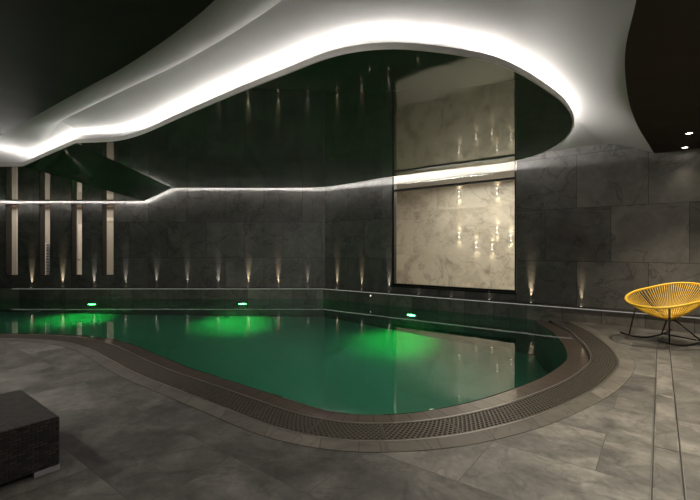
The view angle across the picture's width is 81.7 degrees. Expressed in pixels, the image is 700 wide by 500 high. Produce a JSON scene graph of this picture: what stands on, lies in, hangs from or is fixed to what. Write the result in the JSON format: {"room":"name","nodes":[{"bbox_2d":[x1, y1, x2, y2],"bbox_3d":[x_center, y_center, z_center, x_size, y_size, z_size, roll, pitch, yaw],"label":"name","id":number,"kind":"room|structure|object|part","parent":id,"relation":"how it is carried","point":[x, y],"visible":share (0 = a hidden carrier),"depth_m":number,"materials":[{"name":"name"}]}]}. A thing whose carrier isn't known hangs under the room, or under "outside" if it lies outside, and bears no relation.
{"room":"indoor swimming pool","nodes":[
{"label":"indoor swimming pool","id":0,"kind":"room"},
{"bbox_2d":[12,208,113,274],"bbox_3d":[-9.200,-0.350,12.042,6.000,3.500,1.400,0,0,0],"label":"wall","id":1,"kind":"structure","parent":0,"point":[110,211],"depth_m":12.64,"materials":[{"name":"beige paint"}]},
{"bbox_2d":[17,207,17,274],"bbox_3d":[-10.333,-0.300,12.582,0.040,3.200,0.040,0,0,0],"label":"post","id":2,"kind":"object","parent":1,"relation":"on","point":[17,207],"visible":0.14,"depth_m":12.56,"materials":[{"name":"white"}]},
{"bbox_2d":[45,243,49,274],"bbox_3d":[-9.305,0.530,12.582,0.320,1.500,0.060,0,0,0],"label":"radiator","id":3,"kind":"object","parent":1,"relation":"attached to","point":[46,244],"visible":0.28,"depth_m":12.56,"materials":[{"name":"white metal"}]},
{"bbox_2d":[12,205,113,207],"bbox_3d":[-9.150,-1.660,12.517,5.700,0.680,0.250,0,0,0],"label":"trim","id":4,"kind":"structure","parent":1,"relation":"attached to","point":[13,206],"depth_m":12.39,"materials":[{"name":"brown"}]},
{"bbox_2d":[77,224,81,274],"bbox_3d":[-8.181,0.247,12.567,0.550,2.095,0.130,0,0,0],"label":"door","id":5,"kind":"structure","parent":1,"relation":"in","point":[79,259],"depth_m":12.58,"materials":[{"name":"white"}]},
{"bbox_2d":[0,187,324,286],"bbox_3d":[-6.295,0.800,11.242,11.409,5.800,0.200,0,0,0],"label":"wall","id":6,"kind":"structure","parent":0,"point":[175,237],"depth_m":11.14,"materials":[{"name":"tile"}]},
{"bbox_2d":[5,204,17,274],"bbox_3d":[-9.315,-0.280,11.242,0.350,1.960,0.200,0,0,0],"label":"window","id":7,"kind":"structure","parent":6,"relation":"in","point":[8,207],"depth_m":11.23,"materials":[{"name":"black"}]},
{"bbox_2d":[39,204,49,274],"bbox_3d":[-8.405,-0.280,11.242,0.310,1.960,0.200,0,0,0],"label":"window","id":8,"kind":"structure","parent":6,"relation":"in","point":[41,206],"depth_m":11.21,"materials":[{"name":"black"}]},
{"bbox_2d":[71,204,81,274],"bbox_3d":[-7.520,-0.280,11.242,0.300,1.960,0.200,0,0,0],"label":"window","id":9,"kind":"structure","parent":6,"relation":"in","point":[73,206],"depth_m":11.21,"materials":[{"name":"black"}]},
{"bbox_2d":[102,204,113,274],"bbox_3d":[-6.665,-0.280,11.242,0.330,1.960,0.200,0,0,0],"label":"window","id":10,"kind":"structure","parent":6,"relation":"in","point":[104,206],"depth_m":11.24,"materials":[{"name":"black"}]},
{"bbox_2d":[0,287,323,396],"bbox_3d":[-6.358,2.565,11.057,11.284,3.070,0.170,0,0,0],"label":"ledge","id":11,"kind":"object","parent":6,"relation":"attached to","point":[5,292],"visible":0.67,"depth_m":11.01,"materials":[{"name":"tile"}]},
{"bbox_2d":[0,299,566,414],"bbox_3d":[-4.018,1.335,7.187,15.963,0.001,7.809,0,0,0],"label":"water","id":12,"kind":"object","parent":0,"point":[333,355],"visible":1,"depth_m":5.78,"materials":[{"name":"teal liquid"}]},
{"bbox_2d":[21,0,602,188],"bbox_3d":[-2.500,-1.690,8.096,21.000,0.380,11.808,0,0,0],"label":"ceiling","id":13,"kind":"structure","parent":0,"point":[291,32],"depth_m":3.72,"materials":[{"name":"grey paint"}]},
{"bbox_2d":[0,42,573,200],"bbox_3d":[-3.817,-1.597,8.189,14.753,0.567,6.774,0,0,18],"label":"ceiling panel","id":14,"kind":"object","parent":13,"relation":"attached to","point":[370,111],"visible":1,"depth_m":5.85,"materials":[{"name":"dark green glossy lacquer"},{"name":"pale aluminium"}]},
{"bbox_2d":[0,322,699,499],"bbox_3d":[-1.550,1.300,2.130,20.900,0.001,10.661,0,0,0],"label":"floor","id":15,"kind":"structure","parent":0,"point":[120,438],"depth_m":2.57,"materials":[{"name":"grey tile"}]},
{"bbox_2d":[0,390,59,485],"bbox_3d":[-2.269,1.143,2.317,0.770,0.315,0.800,0,0,37],"label":"footstool","id":16,"kind":"object","parent":15,"relation":"on","point":[29,431],"visible":1,"depth_m":2.32,"materials":[{"name":"black wicker"}]},
{"bbox_3d":[-2.269,1.279,2.317,0.710,0.018,0.740,0,0,37],"label":"frame","id":17,"kind":"part","parent":16,"relation":"part of","materials":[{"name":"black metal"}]},
{"bbox_2d":[0,320,589,422],"bbox_3d":[-2.500,2.656,6.571,19.000,2.688,9.142,0,0,0],"label":"pool edge","id":18,"kind":"object","parent":15,"relation":"on","point":[578,356],"visible":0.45,"depth_m":3.91,"materials":[{"name":"black"}]},
{"bbox_2d":[0,321,619,440],"bbox_3d":[-3.717,1.323,5.054,15.368,0.055,4.616,0,0,0],"label":"overflow grating","id":19,"kind":"object","parent":18,"relation":"on","point":[604,362],"visible":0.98,"depth_m":3.42,"materials":[{"name":"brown plastic"}]},
{"bbox_3d":[-5.342,1.313,6.097,0.591,0.034,0.278,0,0,3],"label":"grating panel","id":20,"kind":"part","parent":19,"relation":"part of","materials":[{"name":"grey plastic"}]},
{"bbox_3d":[-4.756,1.313,6.040,0.598,0.034,0.279,0,0,8],"label":"grating panel","id":21,"kind":"part","parent":19,"relation":"part of","materials":[{"name":"grey plastic"}]},
{"bbox_3d":[-4.171,1.313,5.905,0.643,0.034,0.293,0,0,19],"label":"grating panel","id":22,"kind":"part","parent":19,"relation":"part of","materials":[{"name":"grey plastic"}]},
{"bbox_3d":[-3.632,1.313,5.637,0.618,0.034,0.285,0,0,33],"label":"grating panel","id":23,"kind":"part","parent":19,"relation":"part of","materials":[{"name":"grey plastic"}]},
{"bbox_3d":[-3.159,1.313,5.277,0.598,0.034,0.281,0,0,41],"label":"grating panel","id":24,"kind":"part","parent":19,"relation":"part of","materials":[{"name":"grey plastic"}]},
{"bbox_3d":[-2.728,1.313,4.883,0.570,0.034,0.274,0,0,43],"label":"grating panel","id":25,"kind":"part","parent":19,"relation":"part of","materials":[{"name":"grey"}]},
{"bbox_3d":[-2.303,1.313,4.499,0.570,0.034,0.277,0,0,41],"label":"grating panel","id":26,"kind":"part","parent":19,"relation":"part of","materials":[{"name":"grey"}]},
{"bbox_3d":[-1.865,1.313,4.139,0.570,0.034,0.276,0,0,38],"label":"grating panel","id":27,"kind":"part","parent":19,"relation":"part of","materials":[{"name":"grey"}]},
{"bbox_3d":[-1.408,1.313,3.791,0.573,0.034,0.274,0,0,37],"label":"grating panel","id":28,"kind":"part","parent":19,"relation":"part of","materials":[{"name":"grey plastic"}]},
{"bbox_3d":[-0.950,1.313,3.440,0.571,0.034,0.274,0,0,38],"label":"grating panel","id":29,"kind":"part","parent":19,"relation":"part of","materials":[{"name":"grey plastic"}]},
{"bbox_3d":[-0.495,1.313,3.111,0.567,0.034,0.290,0,0,32],"label":"grating panel","id":30,"kind":"part","parent":19,"relation":"part of","materials":[{"name":"grey"}]},
{"bbox_3d":[-0.018,1.313,2.919,0.562,0.034,0.299,0,0,10],"label":"grating panel","id":31,"kind":"part","parent":19,"relation":"part of","materials":[{"name":"grey plastic"}]},
{"bbox_3d":[0.499,1.313,2.931,0.566,0.034,0.290,0,0,-11],"label":"grating panel","id":32,"kind":"part","parent":19,"relation":"part of","materials":[{"name":"grey plastic"}]},
{"bbox_3d":[1.010,1.313,3.101,0.569,0.034,0.282,0,0,-25],"label":"grating panel","id":33,"kind":"part","parent":19,"relation":"part of","materials":[{"name":"grey plastic"}]},
{"bbox_3d":[1.494,1.313,3.369,0.569,0.034,0.281,0,0,-33],"label":"grating panel","id":34,"kind":"part","parent":19,"relation":"part of","materials":[{"name":"grey plastic"}]},
{"bbox_3d":[1.954,1.313,3.698,0.570,0.034,0.278,0,0,-38],"label":"grating panel","id":35,"kind":"part","parent":19,"relation":"part of","materials":[{"name":"grey plastic"}]},
{"bbox_3d":[3.779,1.313,7.051,0.277,0.034,0.583,0,0,8],"label":"grating panel","id":36,"kind":"part","parent":19,"relation":"part of","materials":[{"name":"grey plastic"}]},
{"bbox_3d":[3.675,1.313,6.494,0.284,0.034,0.569,0,0,15],"label":"grating panel","id":37,"kind":"part","parent":19,"relation":"part of","materials":[{"name":"grey plastic"}]},
{"bbox_3d":[2.380,1.313,4.061,0.569,0.034,0.280,0,0,-44],"label":"grating panel","id":38,"kind":"part","parent":19,"relation":"part of","materials":[{"name":"grey plastic"}]},
{"bbox_3d":[3.511,1.313,5.951,0.274,0.034,0.570,0,0,18],"label":"grating panel","id":39,"kind":"part","parent":19,"relation":"part of","materials":[{"name":"grey plastic"}]},
{"bbox_3d":[3.319,1.313,5.420,0.280,0.034,0.569,0,0,22],"label":"grating panel","id":40,"kind":"part","parent":19,"relation":"part of","materials":[{"name":"grey plastic"}]},
{"bbox_3d":[2.766,1.313,4.469,0.281,0.034,0.569,0,0,41],"label":"grating panel","id":41,"kind":"part","parent":19,"relation":"part of","materials":[{"name":"grey plastic"}]},
{"bbox_3d":[3.079,1.313,4.915,0.284,0.034,0.568,0,0,29],"label":"grating panel","id":42,"kind":"part","parent":19,"relation":"part of","materials":[{"name":"grey plastic"}]},
{"bbox_2d":[283,359,566,414],"bbox_3d":[-2.500,2.665,6.571,19.000,2.670,9.142,0,0,0],"label":"basin","id":43,"kind":"object","parent":18,"relation":"in","point":[559,374],"depth_m":3.57,"materials":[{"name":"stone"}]},
{"bbox_2d":[0,321,634,452],"bbox_3d":[-3.214,1.398,4.649,16.258,0.204,5.069,0,0,-8],"label":"trim","id":44,"kind":"structure","parent":15,"relation":"on","point":[626,368],"depth_m":3.13,"materials":[{"name":"stone"}]},
{"bbox_2d":[620,282,699,345],"bbox_3d":[4.502,0.886,5.720,1.141,0.828,0.857,0,0,0],"label":"rocking chair","id":45,"kind":"object","parent":15,"relation":"on","point":[669,315],"visible":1,"depth_m":5.83,"materials":[{"name":"yellow plastic cord"},{"name":"black metal"}]},
{"bbox_3d":[4.220,0.930,6.006,0.353,0.649,0.021,0,0,-32],"label":"leg","id":46,"kind":"part","parent":45,"relation":"part of","materials":[{"name":"black metal"}]},
{"bbox_3d":[4.408,0.805,5.688,0.268,0.400,0.793,0,0,12],"label":"under frame","id":47,"kind":"part","parent":45,"relation":"part of","materials":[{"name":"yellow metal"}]},
{"bbox_3d":[4.503,0.733,5.720,1.112,0.496,0.831,0,0,0],"label":"cord seat","id":48,"kind":"part","parent":45,"relation":"part of","materials":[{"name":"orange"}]},
{"bbox_3d":[4.242,1.010,5.374,0.021,0.485,0.132,0,0,39],"label":"leg","id":49,"kind":"part","parent":45,"relation":"part of","materials":[{"name":"black metal"}]},
{"bbox_3d":[4.678,1.112,5.600,0.311,0.290,0.021,0,0,30],"label":"leg","id":50,"kind":"part","parent":45,"relation":"part of","materials":[{"name":"black metal"}]},
{"bbox_2d":[650,342,686,499],"bbox_3d":[2.768,1.302,3.558,0.154,0.015,5.230,0,0,37],"label":"channel","id":51,"kind":"object","parent":15,"relation":"on","point":[667,470],"visible":0.91,"depth_m":2.78,"materials":[{"name":"grey tile"}]},
{"bbox_2d":[0,0,699,152],"bbox_3d":[-1.750,-1.637,2.900,22.500,0.055,12.800,0,0,0],"label":"ceiling","id":52,"kind":"structure","parent":0,"point":[51,51],"depth_m":3.34,"materials":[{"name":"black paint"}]},
{"bbox_2d":[0,0,653,162],"bbox_3d":[-3.618,-1.690,5.523,19.243,0.380,7.358,0,0,4],"label":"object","id":53,"kind":"structure","parent":52,"relation":"attached to","point":[579,46],"depth_m":3.71,"materials":[{"name":"grey paint"}]},
{"bbox_2d":[397,180,514,289],"bbox_3d":[5.143,-0.400,10.290,10.700,3.600,0.100,0,0,37],"label":"wall","id":54,"kind":"structure","parent":0,"point":[430,251],"depth_m":11.77,"materials":[{"name":"beige stone"}]},
{"bbox_2d":[325,144,699,314],"bbox_3d":[4.735,0.800,7.125,13.500,5.800,0.221,0,0,37],"label":"wall","id":55,"kind":"structure","parent":0,"point":[597,225],"depth_m":7.39,"materials":[{"name":"tile"}]},
{"bbox_2d":[391,161,516,294],"bbox_3d":[2.195,-0.556,8.989,2.910,2.888,0.150,0,0,37],"label":"window","id":56,"kind":"structure","parent":55,"relation":"in","point":[510,166],"depth_m":8.92,"materials":[{"name":"black"}]},
{"bbox_3d":[2.157,0.871,8.942,2.908,0.035,0.030,0,0,37],"label":"sill","id":57,"kind":"part","parent":56,"relation":"part of","materials":[{"name":"black"}]},
{"bbox_2d":[322,287,699,414],"bbox_3d":[4.410,2.565,7.129,13.020,3.070,0.172,0,0,37],"label":"ledge","id":58,"kind":"object","parent":55,"relation":"attached to","point":[543,313],"visible":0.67,"depth_m":7.95,"materials":[{"name":"stone"}]},
{"bbox_2d":[328,289,697,317],"bbox_3d":[4.195,1.055,7.242,12.500,0.018,0.016,0,0,37],"label":"led strip","id":59,"kind":"object","parent":58,"relation":"attached to","point":[328,289],"visible":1,"depth_m":7.89,"materials":[{"name":"white plastic"}]}
]}

